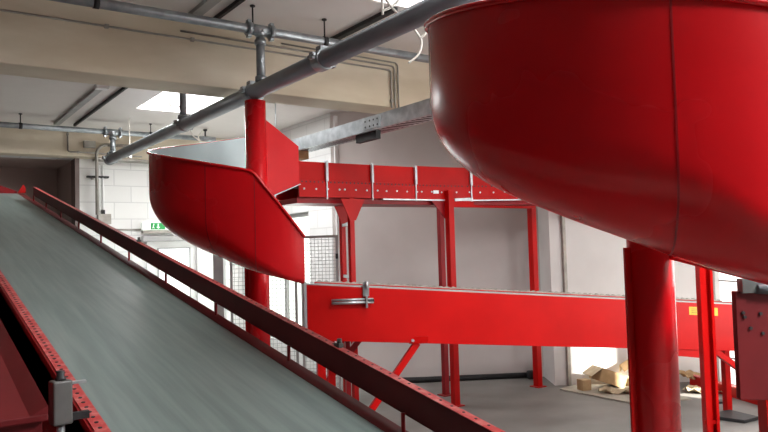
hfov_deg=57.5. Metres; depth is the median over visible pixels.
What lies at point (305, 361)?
mesh fence
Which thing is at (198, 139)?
cable
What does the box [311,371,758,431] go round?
floor
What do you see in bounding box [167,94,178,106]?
hanging cable
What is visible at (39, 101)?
ceiling
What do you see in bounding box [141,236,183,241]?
door track
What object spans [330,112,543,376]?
wall
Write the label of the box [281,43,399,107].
conduit
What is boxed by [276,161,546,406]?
conveyor
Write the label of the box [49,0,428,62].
pipe
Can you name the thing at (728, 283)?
door
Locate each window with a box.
[146,92,222,107]
[269,212,309,336]
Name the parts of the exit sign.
green panel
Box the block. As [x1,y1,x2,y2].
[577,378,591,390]
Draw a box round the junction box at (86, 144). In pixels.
[83,140,95,147]
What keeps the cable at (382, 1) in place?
hanging from the ceiling at (301, 16)
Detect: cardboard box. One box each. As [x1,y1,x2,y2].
[582,365,628,387]
[619,360,627,371]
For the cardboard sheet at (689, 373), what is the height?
0.138 m
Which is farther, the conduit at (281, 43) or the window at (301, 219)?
the window at (301, 219)
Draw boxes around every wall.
[0,155,245,330]
[270,113,336,376]
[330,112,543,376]
[537,206,699,385]
[712,271,721,381]
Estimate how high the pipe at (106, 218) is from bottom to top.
0.880 m
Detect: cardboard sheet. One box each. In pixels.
[598,386,628,393]
[679,370,699,379]
[682,385,721,392]
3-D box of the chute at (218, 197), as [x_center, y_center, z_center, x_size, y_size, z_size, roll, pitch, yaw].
[-1.218,0.516,5.654,1.289,2.955,1.733,0,-3,-35]
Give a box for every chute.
[146,99,305,345]
[424,0,767,431]
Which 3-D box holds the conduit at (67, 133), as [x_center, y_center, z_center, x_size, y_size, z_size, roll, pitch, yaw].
[-4.097,-1.061,10.291,1.055,0.352,0.030,0,-3,-35]
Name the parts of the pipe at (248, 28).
hanger rod, hanger rod, hanger rod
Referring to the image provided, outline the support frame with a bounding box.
[695,266,719,431]
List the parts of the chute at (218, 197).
entry plate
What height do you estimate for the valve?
0.178 m
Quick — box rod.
[127,118,131,158]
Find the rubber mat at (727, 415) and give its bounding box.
[719,410,757,422]
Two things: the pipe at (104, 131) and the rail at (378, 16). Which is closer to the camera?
the rail at (378, 16)
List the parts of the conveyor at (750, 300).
leg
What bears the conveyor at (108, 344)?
on the floor
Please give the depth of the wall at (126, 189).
10.66 m
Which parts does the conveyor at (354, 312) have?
frame, leg, leg, leg, bolt plate, plate, plate, leg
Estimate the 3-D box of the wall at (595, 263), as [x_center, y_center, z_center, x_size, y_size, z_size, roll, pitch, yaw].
[3.151,0.161,8.928,2.310,3.720,0.940,-2,-3,0]
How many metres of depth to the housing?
1.54 m
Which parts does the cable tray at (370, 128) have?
splice plate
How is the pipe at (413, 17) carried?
hanging from the ceiling at (39, 101)
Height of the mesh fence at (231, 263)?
1.870 m
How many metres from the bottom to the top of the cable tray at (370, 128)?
1.060 m
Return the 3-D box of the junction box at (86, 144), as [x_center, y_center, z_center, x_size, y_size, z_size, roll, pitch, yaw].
[-4.272,-1.038,10.153,0.160,0.100,0.060,0,-3,-35]
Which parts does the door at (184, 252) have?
pane frame, pane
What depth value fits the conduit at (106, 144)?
10.19 m
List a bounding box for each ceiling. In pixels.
[0,74,351,138]
[115,0,480,54]
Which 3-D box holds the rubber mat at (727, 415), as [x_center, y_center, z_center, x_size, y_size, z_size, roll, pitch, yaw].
[3.297,1.896,6.620,0.374,0.030,0.376,0,-3,-35]
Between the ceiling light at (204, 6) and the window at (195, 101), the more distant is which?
the window at (195, 101)
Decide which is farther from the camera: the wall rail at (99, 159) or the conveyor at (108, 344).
the wall rail at (99, 159)
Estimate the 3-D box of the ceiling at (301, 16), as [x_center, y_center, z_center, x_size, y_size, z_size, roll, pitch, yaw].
[1.548,-2.007,2.937,11.100,0.150,9.200,0,-3,-35]
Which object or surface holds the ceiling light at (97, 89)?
attached to the ceiling at (39, 101)
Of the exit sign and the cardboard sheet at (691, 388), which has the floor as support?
the cardboard sheet at (691, 388)
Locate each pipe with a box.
[0,113,202,140]
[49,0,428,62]
[86,165,110,223]
[102,0,479,164]
[403,372,526,382]
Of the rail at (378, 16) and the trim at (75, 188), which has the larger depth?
the trim at (75, 188)
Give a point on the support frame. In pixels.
(706, 333)
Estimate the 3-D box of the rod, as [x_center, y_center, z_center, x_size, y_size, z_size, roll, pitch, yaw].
[-3.424,-1.050,9.417,0.055,0.550,0.055,-1,-3,-13]
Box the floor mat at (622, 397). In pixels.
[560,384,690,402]
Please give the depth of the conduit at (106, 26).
6.13 m
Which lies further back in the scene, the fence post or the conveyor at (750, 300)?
the fence post
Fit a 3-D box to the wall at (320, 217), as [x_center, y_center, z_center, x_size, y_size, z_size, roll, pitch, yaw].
[-1.419,0.453,10.669,0.250,3.550,2.900,0,-3,-35]
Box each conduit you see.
[0,9,395,108]
[66,132,141,157]
[91,143,126,214]
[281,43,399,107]
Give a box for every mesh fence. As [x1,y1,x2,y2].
[230,262,298,363]
[301,235,341,389]
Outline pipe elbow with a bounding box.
[526,370,532,378]
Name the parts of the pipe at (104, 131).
hanger rod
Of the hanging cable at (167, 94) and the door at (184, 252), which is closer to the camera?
the hanging cable at (167, 94)
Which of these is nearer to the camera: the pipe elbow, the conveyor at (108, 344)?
the conveyor at (108, 344)
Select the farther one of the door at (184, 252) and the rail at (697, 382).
the door at (184, 252)
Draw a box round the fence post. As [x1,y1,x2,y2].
[213,254,225,317]
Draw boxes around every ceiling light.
[54,84,108,124]
[188,0,221,15]
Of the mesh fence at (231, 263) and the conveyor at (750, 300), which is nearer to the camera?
the conveyor at (750, 300)
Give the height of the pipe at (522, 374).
0.070 m
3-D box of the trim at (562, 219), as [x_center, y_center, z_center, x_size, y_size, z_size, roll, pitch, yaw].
[2.161,0.176,8.443,0.050,3.700,0.030,0,-3,-35]
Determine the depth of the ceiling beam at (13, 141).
9.96 m
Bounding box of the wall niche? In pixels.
[0,157,70,222]
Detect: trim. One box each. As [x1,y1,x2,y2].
[71,158,79,226]
[333,116,341,377]
[560,215,571,385]
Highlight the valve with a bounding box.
[202,129,215,141]
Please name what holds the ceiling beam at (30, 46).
attached to the ceiling at (301, 16)
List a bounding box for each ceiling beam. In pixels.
[0,0,429,113]
[0,127,226,159]
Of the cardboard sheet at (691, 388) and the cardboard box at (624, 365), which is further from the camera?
the cardboard box at (624, 365)
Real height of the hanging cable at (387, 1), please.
0.778 m
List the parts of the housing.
plate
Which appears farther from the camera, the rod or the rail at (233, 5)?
the rod
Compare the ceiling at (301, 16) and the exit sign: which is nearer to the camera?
the ceiling at (301, 16)
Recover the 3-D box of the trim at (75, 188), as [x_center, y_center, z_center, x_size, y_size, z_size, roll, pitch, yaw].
[-4.537,0.729,10.310,0.060,3.140,0.270,0,-3,-35]
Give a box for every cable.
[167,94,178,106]
[190,130,202,142]
[381,0,399,14]
[385,0,426,63]
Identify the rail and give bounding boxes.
[73,87,126,126]
[93,158,148,163]
[213,0,244,18]
[330,7,397,39]
[690,374,757,404]
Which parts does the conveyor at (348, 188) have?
guard panel, frame, leg, leg, guard panel, guard panel, under frame, frame, guard panel, leg, leg, tie rod, guard panel, leg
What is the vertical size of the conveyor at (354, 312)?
1.466 m
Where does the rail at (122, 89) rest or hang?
attached to the ceiling at (39, 101)
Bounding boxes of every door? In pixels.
[146,241,202,303]
[719,272,739,384]
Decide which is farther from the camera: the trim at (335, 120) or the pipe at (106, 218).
the pipe at (106, 218)
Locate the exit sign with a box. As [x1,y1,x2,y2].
[141,223,171,232]
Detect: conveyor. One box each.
[0,185,504,431]
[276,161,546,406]
[303,280,734,410]
[731,278,767,431]
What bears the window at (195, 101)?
attached to the ceiling at (39, 101)
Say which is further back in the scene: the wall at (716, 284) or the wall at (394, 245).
the wall at (394, 245)
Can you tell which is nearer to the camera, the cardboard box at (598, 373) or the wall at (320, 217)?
the cardboard box at (598, 373)
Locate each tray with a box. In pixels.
[275,98,431,160]
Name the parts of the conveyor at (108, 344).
plate, frame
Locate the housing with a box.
[0,320,47,431]
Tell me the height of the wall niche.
3.300 m

